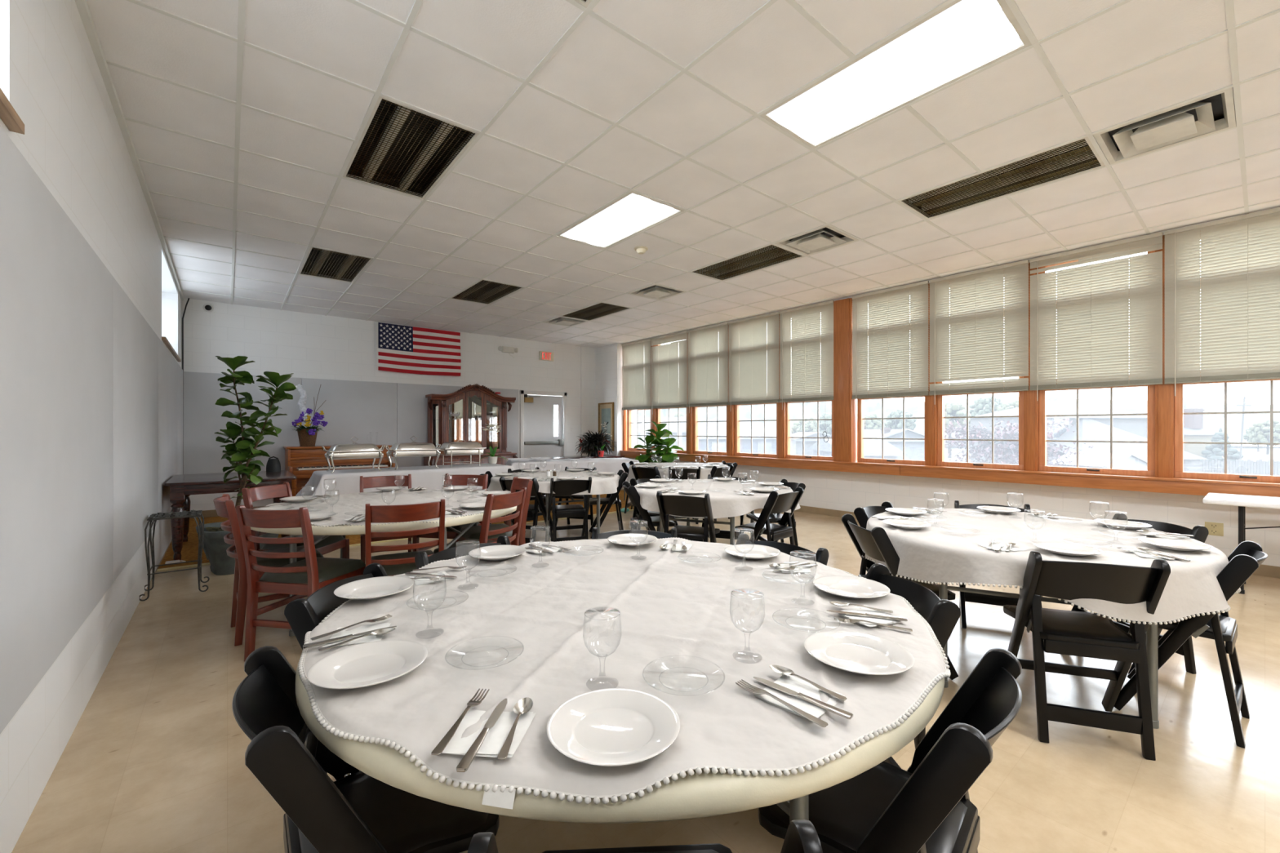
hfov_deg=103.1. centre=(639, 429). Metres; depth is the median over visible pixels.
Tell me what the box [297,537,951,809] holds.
tablecloth
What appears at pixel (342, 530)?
round table
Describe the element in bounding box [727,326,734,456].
trim
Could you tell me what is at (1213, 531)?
socket
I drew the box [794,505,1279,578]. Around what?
baseboard
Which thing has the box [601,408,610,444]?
print
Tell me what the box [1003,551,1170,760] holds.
folding chair
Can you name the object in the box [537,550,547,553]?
bowl
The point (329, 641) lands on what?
knife
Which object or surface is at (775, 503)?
folding chair
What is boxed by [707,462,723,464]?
dinner plate
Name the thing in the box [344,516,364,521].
paper napkin
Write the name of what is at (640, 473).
folding chair
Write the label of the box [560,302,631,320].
ceiling light
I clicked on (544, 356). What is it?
exit sign
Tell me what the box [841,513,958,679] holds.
folding chair
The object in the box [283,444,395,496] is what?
upright piano
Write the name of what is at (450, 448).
chafing dish
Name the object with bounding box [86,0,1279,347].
ceiling
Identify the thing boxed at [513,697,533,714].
bowl
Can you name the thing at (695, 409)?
window
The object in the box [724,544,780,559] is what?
dinner plate
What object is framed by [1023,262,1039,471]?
trim
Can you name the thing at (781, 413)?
trim
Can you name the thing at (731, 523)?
round table
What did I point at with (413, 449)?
chafing dish
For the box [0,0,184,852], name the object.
wall
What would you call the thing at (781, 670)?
bowl
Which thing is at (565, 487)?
folding chair
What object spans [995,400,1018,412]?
tree
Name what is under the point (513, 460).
tray
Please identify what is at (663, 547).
bowl
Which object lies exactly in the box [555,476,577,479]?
dinner plate
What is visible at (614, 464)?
tablecloth
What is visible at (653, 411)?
trim
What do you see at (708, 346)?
window blind
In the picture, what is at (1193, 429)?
house
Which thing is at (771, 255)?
ceiling light
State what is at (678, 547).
paper napkin
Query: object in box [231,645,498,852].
folding chair
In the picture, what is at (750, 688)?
fork
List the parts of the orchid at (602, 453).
pot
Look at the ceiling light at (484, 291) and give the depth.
7.07 m
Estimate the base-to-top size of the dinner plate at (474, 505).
0.022 m
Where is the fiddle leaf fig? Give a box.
[195,355,296,575]
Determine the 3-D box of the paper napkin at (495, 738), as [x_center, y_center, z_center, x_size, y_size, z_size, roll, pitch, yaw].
[-0.272,0.543,0.913,0.133,0.005,0.133,0,0,5]
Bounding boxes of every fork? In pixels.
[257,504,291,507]
[310,613,392,640]
[346,514,362,521]
[412,565,466,571]
[431,688,489,755]
[542,544,571,551]
[681,541,687,550]
[735,679,828,727]
[779,564,817,571]
[834,616,912,631]
[986,539,996,549]
[1117,546,1175,559]
[1138,533,1190,537]
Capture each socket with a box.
[1211,524,1217,528]
[1211,529,1217,533]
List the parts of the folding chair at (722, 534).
leg, backrest, leg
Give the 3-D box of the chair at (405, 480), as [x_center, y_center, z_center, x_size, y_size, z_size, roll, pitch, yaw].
[-2.241,0.860,4.507,0.430,0.880,0.580,0,0,-30]
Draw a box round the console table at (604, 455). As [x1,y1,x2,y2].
[552,454,624,458]
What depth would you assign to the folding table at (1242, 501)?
4.03 m
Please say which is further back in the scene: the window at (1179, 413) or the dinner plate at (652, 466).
the dinner plate at (652, 466)
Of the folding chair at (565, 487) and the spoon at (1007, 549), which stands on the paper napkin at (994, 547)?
the spoon at (1007, 549)
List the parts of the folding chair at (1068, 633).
leg, leg, seat frame, backrest, leg, leg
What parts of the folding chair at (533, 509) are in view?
leg, backrest, seat frame, leg, leg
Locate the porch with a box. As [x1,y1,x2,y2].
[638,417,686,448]
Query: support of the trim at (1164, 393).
attached to the wall at (847, 491)
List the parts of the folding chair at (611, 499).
seat frame, leg, leg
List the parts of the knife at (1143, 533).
handle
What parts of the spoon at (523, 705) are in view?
handle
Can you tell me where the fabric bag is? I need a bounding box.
[266,456,280,472]
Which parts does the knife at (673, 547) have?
blade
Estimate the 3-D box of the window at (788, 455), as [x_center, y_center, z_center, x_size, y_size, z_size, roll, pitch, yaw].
[2.616,-0.706,7.826,0.126,2.328,0.870,0,0,-40]
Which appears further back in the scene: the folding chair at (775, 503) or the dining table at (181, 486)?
the dining table at (181, 486)
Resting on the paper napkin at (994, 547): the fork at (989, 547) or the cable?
the fork at (989, 547)
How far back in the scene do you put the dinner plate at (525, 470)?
6.67 m
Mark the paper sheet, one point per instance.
(580, 458)
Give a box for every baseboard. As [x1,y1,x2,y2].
[189,506,262,519]
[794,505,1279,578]
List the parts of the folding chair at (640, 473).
leg, backrest, leg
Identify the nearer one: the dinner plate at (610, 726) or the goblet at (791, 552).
the dinner plate at (610, 726)
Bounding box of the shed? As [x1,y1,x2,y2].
[1047,451,1146,470]
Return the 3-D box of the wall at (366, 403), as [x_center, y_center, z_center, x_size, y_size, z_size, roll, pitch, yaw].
[-3.746,-0.350,9.754,8.115,3.500,0.235,0,0,-39]
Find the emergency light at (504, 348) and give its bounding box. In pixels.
[497,346,517,356]
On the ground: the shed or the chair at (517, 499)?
the shed
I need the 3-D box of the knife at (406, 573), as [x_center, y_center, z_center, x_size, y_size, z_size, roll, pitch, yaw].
[-0.776,0.540,1.887,0.214,0.007,0.019,0,0,13]
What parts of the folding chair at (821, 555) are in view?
leg, backrest, leg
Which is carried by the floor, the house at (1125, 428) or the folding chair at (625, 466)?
the folding chair at (625, 466)
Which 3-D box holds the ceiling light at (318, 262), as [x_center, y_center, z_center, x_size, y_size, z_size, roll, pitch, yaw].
[-3.561,-1.964,5.909,0.584,0.129,1.200,0,0,-39]
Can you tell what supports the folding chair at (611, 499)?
on the floor
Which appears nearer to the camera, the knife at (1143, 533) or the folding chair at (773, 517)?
the knife at (1143, 533)
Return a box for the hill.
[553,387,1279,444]
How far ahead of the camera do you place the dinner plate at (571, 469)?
6.76 m
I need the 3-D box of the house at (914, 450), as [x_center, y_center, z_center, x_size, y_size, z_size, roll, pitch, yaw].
[22.920,1.850,47.915,5.140,4.100,8.870,0,0,0]
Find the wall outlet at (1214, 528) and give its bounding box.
[1204,521,1223,536]
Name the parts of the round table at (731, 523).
leg, leg, leg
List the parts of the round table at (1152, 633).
leg, leg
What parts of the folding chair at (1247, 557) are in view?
seat frame, leg, leg, leg, leg, backrest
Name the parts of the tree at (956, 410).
crown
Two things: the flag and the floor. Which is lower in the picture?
the floor
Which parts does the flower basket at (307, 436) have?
purple flower, purple flower, purple flower, purple flower, purple flower, purple flower, purple flower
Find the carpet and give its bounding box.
[156,489,633,571]
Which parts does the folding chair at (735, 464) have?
leg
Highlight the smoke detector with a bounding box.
[634,245,648,253]
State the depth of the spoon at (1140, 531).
2.65 m
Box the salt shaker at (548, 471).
[546,469,550,476]
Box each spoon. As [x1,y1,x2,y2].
[318,627,395,651]
[410,577,444,582]
[497,697,533,759]
[524,547,547,553]
[659,541,668,549]
[768,561,799,567]
[768,664,846,701]
[829,601,893,613]
[876,517,909,519]
[1004,542,1016,551]
[1136,529,1180,534]
[1137,547,1186,559]
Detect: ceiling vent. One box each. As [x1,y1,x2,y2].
[543,316,588,326]
[627,284,686,300]
[775,225,857,255]
[1093,87,1235,164]
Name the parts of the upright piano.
leg, lid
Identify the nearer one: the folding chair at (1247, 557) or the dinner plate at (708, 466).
the folding chair at (1247, 557)
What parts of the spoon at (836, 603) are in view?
handle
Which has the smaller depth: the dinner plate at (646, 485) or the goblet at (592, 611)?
the goblet at (592, 611)
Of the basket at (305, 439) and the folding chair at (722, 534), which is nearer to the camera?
the folding chair at (722, 534)
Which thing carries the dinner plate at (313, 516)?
on the tablecloth at (349, 505)
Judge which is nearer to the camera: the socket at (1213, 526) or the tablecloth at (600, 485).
the socket at (1213, 526)
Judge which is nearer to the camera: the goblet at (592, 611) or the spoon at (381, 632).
the goblet at (592, 611)
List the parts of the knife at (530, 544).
handle, blade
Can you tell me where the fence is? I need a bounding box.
[1200,459,1279,475]
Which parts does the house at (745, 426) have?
window trim, eave trim, window trim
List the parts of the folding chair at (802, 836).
leg, seat frame, leg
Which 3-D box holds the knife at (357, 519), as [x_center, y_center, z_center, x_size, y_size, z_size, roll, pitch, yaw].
[-1.694,0.533,3.069,0.019,0.007,0.214,0,0,-10]
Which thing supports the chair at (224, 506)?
on the floor
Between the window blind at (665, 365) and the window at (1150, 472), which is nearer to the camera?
the window at (1150, 472)
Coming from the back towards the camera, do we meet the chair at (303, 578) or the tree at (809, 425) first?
the tree at (809, 425)
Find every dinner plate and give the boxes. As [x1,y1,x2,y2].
[253,506,294,510]
[279,495,317,502]
[306,640,427,688]
[309,512,336,520]
[333,576,414,599]
[375,486,404,491]
[441,485,469,490]
[458,502,485,509]
[468,545,526,560]
[481,490,511,495]
[495,473,515,475]
[517,476,538,479]
[522,469,541,471]
[546,688,679,766]
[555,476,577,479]
[566,468,584,471]
[596,471,616,475]
[607,533,657,546]
[633,462,648,464]
[636,483,662,488]
[646,465,662,467]
[649,478,671,482]
[674,466,689,468]
[678,489,706,494]
[702,465,719,467]
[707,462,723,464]
[713,477,735,480]
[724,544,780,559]
[751,487,778,492]
[759,481,783,486]
[804,630,914,675]
[813,575,889,599]
[882,519,930,528]
[885,507,926,515]
[977,506,1021,513]
[1033,542,1103,556]
[1093,519,1151,528]
[1138,537,1213,551]
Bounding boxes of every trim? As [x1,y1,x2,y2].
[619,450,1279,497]
[622,409,626,450]
[650,340,656,452]
[686,337,693,453]
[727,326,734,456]
[777,313,786,458]
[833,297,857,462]
[924,284,937,466]
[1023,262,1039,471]
[1155,235,1174,478]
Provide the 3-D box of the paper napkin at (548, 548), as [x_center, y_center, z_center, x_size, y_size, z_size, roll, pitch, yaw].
[-0.431,0.543,2.291,0.133,0.004,0.133,0,0,35]
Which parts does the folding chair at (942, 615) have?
leg, backrest, leg, leg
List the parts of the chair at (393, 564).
leg, rail, leg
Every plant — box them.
[575,430,616,457]
[633,421,684,462]
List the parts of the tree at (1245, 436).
crown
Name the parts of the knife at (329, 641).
handle, blade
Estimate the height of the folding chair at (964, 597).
0.793 m
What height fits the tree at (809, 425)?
5.894 m
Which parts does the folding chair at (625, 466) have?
leg, leg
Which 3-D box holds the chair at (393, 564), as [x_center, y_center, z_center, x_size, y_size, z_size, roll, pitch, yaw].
[-1.473,0.860,3.173,0.430,0.880,0.580,0,0,-28]
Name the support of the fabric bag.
on the dining table at (181, 486)
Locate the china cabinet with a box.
[423,383,517,466]
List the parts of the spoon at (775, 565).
handle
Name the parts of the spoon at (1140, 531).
handle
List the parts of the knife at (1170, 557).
handle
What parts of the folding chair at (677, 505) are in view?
leg, leg, backrest, seat frame, leg, leg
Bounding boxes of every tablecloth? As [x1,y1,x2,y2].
[259,488,504,527]
[295,462,514,496]
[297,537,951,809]
[487,470,620,494]
[506,457,639,480]
[626,462,730,483]
[627,479,800,519]
[862,507,1240,625]
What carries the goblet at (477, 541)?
on the tablecloth at (513, 628)
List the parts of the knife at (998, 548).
handle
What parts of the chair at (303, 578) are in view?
leg, rail, leg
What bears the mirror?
on the china cabinet
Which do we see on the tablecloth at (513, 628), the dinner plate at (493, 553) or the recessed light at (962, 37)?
the dinner plate at (493, 553)
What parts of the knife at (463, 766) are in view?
handle, blade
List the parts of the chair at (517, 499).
leg, rail, leg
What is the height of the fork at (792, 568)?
0.012 m
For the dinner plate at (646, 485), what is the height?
0.022 m
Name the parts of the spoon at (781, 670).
handle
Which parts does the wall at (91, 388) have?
edge moulding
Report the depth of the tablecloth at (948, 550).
2.40 m
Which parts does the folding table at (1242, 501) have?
leg, leg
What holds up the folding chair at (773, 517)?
on the floor
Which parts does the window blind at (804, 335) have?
rail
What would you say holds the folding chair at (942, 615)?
on the floor
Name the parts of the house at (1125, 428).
window trim, eave trim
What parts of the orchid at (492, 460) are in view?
pot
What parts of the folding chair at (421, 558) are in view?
leg, backrest, leg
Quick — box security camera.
[202,303,213,311]
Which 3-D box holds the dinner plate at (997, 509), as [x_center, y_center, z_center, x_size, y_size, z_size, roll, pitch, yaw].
[2.381,0.534,3.373,0.239,0.022,0.239,0,0,27]
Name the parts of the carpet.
power strip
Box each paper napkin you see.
[322,622,391,647]
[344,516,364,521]
[408,570,453,585]
[441,709,535,757]
[444,510,466,514]
[526,545,561,555]
[658,543,692,551]
[753,675,844,718]
[775,563,811,573]
[837,604,899,626]
[875,516,907,519]
[920,509,939,512]
[978,544,1024,551]
[1029,514,1062,518]
[1129,551,1177,559]
[1147,531,1183,538]
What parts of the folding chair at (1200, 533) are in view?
leg, backrest, leg, leg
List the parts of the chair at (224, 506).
rail, leg, leg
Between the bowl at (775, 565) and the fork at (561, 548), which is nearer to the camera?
the bowl at (775, 565)
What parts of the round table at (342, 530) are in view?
leg, leg, leg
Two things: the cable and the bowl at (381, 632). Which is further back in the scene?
the cable
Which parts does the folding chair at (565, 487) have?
leg, leg, seat frame, backrest, leg, leg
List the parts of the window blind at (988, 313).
rail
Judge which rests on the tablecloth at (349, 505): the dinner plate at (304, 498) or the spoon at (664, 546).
the dinner plate at (304, 498)
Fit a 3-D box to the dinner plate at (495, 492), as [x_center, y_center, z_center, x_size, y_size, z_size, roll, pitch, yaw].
[-1.197,0.534,4.236,0.239,0.022,0.239,0,0,-31]
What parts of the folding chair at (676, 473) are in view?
leg, backrest, leg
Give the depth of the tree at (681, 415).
59.15 m
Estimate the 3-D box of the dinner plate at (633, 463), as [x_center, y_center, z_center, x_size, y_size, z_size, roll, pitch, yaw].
[0.020,0.537,8.017,0.239,0.022,0.239,0,0,18]
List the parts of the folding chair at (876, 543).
leg, leg, backrest, seat frame, leg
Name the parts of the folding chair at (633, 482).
leg, backrest, seat frame, leg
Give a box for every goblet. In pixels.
[413,573,446,611]
[455,541,480,568]
[582,609,622,657]
[729,590,764,633]
[789,551,816,583]
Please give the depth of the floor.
2.02 m
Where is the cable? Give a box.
[182,297,189,474]
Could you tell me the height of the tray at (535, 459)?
0.046 m
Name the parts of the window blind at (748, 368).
rail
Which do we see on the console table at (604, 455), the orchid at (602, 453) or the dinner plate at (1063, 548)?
the orchid at (602, 453)
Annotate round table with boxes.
[250,506,516,636]
[295,660,944,823]
[511,492,599,542]
[659,510,754,545]
[938,582,1159,728]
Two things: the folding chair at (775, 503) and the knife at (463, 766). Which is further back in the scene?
the folding chair at (775, 503)
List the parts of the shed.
gable trim, eave trim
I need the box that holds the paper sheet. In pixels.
[579,457,592,459]
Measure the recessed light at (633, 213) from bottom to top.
0.034 m
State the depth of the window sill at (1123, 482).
5.66 m
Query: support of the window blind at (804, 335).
attached to the window at (788, 455)
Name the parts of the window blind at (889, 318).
rail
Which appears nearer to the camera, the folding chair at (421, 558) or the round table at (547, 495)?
the folding chair at (421, 558)
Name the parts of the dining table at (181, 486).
leg, leg, leg, leg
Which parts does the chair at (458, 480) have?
leg, leg, rail, leg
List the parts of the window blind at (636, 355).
rail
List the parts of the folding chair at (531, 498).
backrest, leg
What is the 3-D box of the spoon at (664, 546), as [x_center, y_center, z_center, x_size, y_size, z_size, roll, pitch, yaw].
[0.115,0.532,2.348,0.035,0.012,0.176,0,0,10]
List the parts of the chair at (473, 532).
leg, rail, leg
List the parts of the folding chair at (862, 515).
leg, backrest, leg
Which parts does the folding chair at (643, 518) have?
backrest, leg, leg, leg, leg, seat frame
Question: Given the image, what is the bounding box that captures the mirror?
[432,391,498,448]
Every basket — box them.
[290,384,328,446]
[297,428,318,446]
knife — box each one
[302,626,396,648]
[351,515,364,521]
[404,572,456,577]
[456,698,506,772]
[528,543,554,553]
[671,539,677,551]
[752,676,853,719]
[773,562,809,571]
[826,610,907,621]
[995,542,1004,551]
[1128,548,1191,561]
[1142,533,1193,536]
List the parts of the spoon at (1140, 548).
handle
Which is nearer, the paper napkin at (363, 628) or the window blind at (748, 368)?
the paper napkin at (363, 628)
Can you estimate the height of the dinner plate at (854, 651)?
0.022 m
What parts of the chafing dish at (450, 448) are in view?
leg, shelf frame, lid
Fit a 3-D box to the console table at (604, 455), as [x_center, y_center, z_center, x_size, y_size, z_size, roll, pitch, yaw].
[-1.168,0.922,10.557,1.700,0.740,0.560,0,0,-39]
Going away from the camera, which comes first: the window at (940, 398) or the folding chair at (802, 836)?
the folding chair at (802, 836)
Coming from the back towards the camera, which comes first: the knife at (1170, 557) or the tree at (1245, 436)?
the tree at (1245, 436)
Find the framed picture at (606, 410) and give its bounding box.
[598,402,613,451]
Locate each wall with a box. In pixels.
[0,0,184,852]
[181,297,595,511]
[595,206,1279,566]
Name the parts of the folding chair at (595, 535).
leg, backrest, leg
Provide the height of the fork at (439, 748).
0.012 m
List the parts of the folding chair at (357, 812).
backrest, leg, leg, leg, seat frame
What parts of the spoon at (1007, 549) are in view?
handle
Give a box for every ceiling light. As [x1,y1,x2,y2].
[298,246,373,282]
[342,96,479,199]
[449,279,524,304]
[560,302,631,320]
[574,0,592,7]
[689,244,804,280]
[897,137,1105,219]
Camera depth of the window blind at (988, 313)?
5.99 m
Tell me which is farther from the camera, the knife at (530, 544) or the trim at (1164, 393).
the trim at (1164, 393)
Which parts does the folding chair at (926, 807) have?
seat frame, leg, leg, leg, leg, backrest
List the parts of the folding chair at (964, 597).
leg, backrest, leg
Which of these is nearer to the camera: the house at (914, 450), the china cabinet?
the china cabinet
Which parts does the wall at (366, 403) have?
panel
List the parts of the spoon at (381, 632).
handle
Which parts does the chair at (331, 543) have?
leg, rail, leg, leg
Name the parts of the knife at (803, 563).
blade, handle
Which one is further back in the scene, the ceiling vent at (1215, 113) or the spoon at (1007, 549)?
the ceiling vent at (1215, 113)
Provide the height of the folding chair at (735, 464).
0.793 m
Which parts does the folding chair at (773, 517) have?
seat frame, leg, leg, backrest, leg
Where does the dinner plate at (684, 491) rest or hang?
on the tablecloth at (725, 502)
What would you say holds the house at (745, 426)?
on the ground
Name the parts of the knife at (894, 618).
blade, handle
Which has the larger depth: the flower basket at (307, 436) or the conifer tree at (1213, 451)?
the conifer tree at (1213, 451)
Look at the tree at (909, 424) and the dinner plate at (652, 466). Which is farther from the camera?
the tree at (909, 424)
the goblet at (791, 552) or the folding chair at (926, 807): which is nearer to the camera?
the folding chair at (926, 807)
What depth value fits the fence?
43.98 m
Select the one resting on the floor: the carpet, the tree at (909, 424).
the carpet
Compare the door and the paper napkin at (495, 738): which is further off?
the door
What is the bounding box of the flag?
[376,322,461,376]
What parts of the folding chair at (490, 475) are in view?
leg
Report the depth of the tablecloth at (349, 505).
3.85 m
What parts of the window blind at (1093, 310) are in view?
rail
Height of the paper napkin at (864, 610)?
0.005 m
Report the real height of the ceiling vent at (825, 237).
0.110 m
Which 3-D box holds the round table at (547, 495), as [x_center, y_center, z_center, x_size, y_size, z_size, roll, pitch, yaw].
[-1.011,0.929,6.161,1.524,0.742,1.524,0,0,-39]
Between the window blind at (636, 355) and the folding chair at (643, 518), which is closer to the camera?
the folding chair at (643, 518)
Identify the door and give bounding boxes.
[520,390,567,459]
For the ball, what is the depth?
7.97 m
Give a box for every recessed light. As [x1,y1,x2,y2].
[556,191,684,248]
[760,0,1031,148]
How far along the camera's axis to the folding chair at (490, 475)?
6.22 m
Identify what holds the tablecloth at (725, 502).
on the round table at (731, 523)
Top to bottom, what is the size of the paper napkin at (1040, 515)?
0.004 m
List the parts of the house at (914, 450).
gable trim, eave trim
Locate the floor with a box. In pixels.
[11,488,1279,852]
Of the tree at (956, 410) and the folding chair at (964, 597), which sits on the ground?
the tree at (956, 410)
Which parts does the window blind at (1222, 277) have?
rail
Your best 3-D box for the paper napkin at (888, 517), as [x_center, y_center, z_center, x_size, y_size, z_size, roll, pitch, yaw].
[1.545,0.546,3.101,0.133,0.005,0.133,0,0,-20]
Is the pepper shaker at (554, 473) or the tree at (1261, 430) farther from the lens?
the tree at (1261, 430)
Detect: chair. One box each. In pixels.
[213,493,324,646]
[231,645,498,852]
[235,505,365,662]
[241,482,349,559]
[284,563,387,773]
[360,474,413,564]
[364,498,444,576]
[413,473,488,551]
[414,535,511,568]
[433,487,526,553]
[456,476,533,546]
[467,819,822,852]
[480,471,514,524]
[499,476,552,543]
[507,466,552,533]
[547,476,591,542]
[555,466,596,526]
[588,469,627,538]
[591,527,676,539]
[621,461,634,513]
[622,480,675,531]
[630,475,678,531]
[631,465,661,517]
[656,490,719,542]
[667,466,700,524]
[692,464,733,521]
[702,474,747,542]
[720,461,737,476]
[734,487,804,545]
[736,533,828,565]
[746,479,805,546]
[758,648,1022,852]
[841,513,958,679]
[853,501,893,528]
[865,563,960,768]
[954,500,1044,640]
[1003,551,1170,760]
[1071,512,1208,674]
[1111,541,1267,748]
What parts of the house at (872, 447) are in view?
eave trim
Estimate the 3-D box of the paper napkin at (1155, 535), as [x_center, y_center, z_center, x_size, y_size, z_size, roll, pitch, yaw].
[2.688,0.544,2.613,0.133,0.004,0.133,0,0,-22]
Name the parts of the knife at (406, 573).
handle, blade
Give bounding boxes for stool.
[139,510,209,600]
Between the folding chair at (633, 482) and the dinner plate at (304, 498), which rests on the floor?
the folding chair at (633, 482)
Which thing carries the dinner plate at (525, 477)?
on the tablecloth at (600, 485)
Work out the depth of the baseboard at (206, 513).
7.50 m
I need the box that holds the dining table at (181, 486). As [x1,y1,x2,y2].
[164,470,296,560]
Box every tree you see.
[673,412,684,417]
[791,417,817,434]
[816,412,831,435]
[863,413,887,429]
[885,408,916,430]
[944,401,971,457]
[944,417,1093,467]
[968,396,1003,416]
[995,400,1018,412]
[1200,427,1244,461]
[1243,426,1270,451]
[1247,419,1279,454]
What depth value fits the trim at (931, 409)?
6.44 m
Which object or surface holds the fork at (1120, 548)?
on the paper napkin at (1136, 553)
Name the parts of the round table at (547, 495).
leg, leg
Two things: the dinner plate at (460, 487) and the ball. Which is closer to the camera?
the dinner plate at (460, 487)
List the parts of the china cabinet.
frame, door, door frame, cornice, door frame, door, door frame, door, frame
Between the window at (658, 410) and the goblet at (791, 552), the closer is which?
the goblet at (791, 552)
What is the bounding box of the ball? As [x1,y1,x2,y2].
[620,507,629,512]
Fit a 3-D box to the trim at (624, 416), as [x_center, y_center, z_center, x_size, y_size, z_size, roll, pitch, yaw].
[-0.321,-0.703,11.296,0.160,2.335,0.040,0,0,-39]
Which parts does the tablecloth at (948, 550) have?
lace trim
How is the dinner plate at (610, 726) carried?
on the tablecloth at (513, 628)
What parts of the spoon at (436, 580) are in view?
handle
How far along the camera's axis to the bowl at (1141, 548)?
2.29 m
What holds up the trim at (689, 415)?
attached to the wall at (847, 491)
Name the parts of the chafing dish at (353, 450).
leg, leg, handle, lid, leg, leg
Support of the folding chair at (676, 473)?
on the floor
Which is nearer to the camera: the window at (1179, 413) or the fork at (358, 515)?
the fork at (358, 515)
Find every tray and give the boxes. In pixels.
[506,457,531,462]
[531,457,554,461]
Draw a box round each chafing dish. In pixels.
[321,436,385,473]
[384,435,440,470]
[439,440,485,466]
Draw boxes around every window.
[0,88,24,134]
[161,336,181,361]
[626,408,650,451]
[656,335,686,453]
[693,404,727,455]
[734,317,777,457]
[786,306,833,460]
[857,288,924,465]
[937,280,1023,470]
[1038,244,1155,476]
[1173,378,1279,483]
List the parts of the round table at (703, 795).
leg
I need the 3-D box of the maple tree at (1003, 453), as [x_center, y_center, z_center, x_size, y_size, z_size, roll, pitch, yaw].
[12.508,1.723,17.192,3.530,4.362,4.178,0,0,-10]
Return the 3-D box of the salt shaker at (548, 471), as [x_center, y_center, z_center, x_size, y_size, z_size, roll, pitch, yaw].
[-1.084,0.512,6.016,0.042,0.080,0.042,0,0,-39]
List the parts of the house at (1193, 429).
eave trim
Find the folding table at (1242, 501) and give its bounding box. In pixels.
[1202,493,1279,594]
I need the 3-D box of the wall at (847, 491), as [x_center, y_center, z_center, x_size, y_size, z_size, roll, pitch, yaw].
[3.327,-0.350,7.051,0.577,3.500,13.162,0,0,-40]
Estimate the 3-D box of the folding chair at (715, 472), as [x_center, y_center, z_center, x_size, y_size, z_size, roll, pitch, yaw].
[1.063,0.904,7.401,0.468,0.793,0.435,0,0,43]
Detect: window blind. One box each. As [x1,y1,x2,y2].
[622,337,650,415]
[650,330,688,408]
[687,322,728,413]
[728,311,779,404]
[779,300,834,409]
[852,280,928,399]
[928,259,1028,404]
[1029,231,1162,400]
[1164,207,1279,395]
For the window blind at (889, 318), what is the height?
1.572 m
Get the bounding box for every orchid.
[480,423,507,463]
[594,423,611,457]
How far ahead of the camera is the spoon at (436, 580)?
1.82 m
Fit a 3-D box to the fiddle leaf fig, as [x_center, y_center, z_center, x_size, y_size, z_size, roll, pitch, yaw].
[-3.694,0.306,4.757,0.754,1.988,0.670,0,0,41]
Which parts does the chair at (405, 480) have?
leg, leg, rail, leg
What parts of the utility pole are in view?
post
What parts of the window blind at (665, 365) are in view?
rail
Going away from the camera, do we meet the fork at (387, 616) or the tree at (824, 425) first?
the fork at (387, 616)
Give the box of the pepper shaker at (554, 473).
[552,469,556,475]
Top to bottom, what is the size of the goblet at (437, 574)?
0.155 m
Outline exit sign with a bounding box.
[538,351,553,361]
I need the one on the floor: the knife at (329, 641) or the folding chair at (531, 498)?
the folding chair at (531, 498)
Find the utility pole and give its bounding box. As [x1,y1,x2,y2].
[1236,396,1251,459]
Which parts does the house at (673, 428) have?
eave trim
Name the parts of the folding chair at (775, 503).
seat frame, leg, leg, backrest, leg, leg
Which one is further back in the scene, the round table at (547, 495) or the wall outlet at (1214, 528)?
the round table at (547, 495)
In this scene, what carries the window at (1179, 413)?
in the wall at (847, 491)
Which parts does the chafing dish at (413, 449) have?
leg, leg, handle, lid, leg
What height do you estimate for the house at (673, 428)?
4.500 m
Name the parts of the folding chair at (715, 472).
leg, backrest, leg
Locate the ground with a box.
[944,444,1279,475]
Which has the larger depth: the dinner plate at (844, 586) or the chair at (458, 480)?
the chair at (458, 480)
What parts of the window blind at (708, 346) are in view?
rail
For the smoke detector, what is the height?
0.050 m
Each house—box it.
[638,422,703,450]
[698,413,793,453]
[791,431,831,455]
[808,437,905,459]
[863,427,924,460]
[970,401,1208,472]
[1183,408,1217,457]
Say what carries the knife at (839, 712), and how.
on the paper napkin at (799, 686)
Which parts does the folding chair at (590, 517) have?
leg, leg, seat frame, backrest, leg, leg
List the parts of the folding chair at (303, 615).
leg, backrest, leg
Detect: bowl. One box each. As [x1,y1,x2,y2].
[371,627,395,635]
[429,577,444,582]
[450,411,459,419]
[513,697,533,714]
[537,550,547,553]
[659,545,666,549]
[768,563,780,567]
[768,664,794,675]
[829,601,849,606]
[1136,529,1150,532]
[1137,547,1151,551]
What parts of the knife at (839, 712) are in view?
blade, handle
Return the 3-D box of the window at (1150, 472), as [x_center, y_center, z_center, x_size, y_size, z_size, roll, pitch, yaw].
[4.744,-0.706,5.309,0.126,2.328,0.916,0,0,-40]
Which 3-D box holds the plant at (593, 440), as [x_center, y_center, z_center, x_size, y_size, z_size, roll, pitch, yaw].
[-0.911,0.296,10.651,0.897,0.609,0.863,0,0,-36]
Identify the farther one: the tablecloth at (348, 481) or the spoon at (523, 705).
the tablecloth at (348, 481)
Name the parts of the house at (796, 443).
eave trim, gable trim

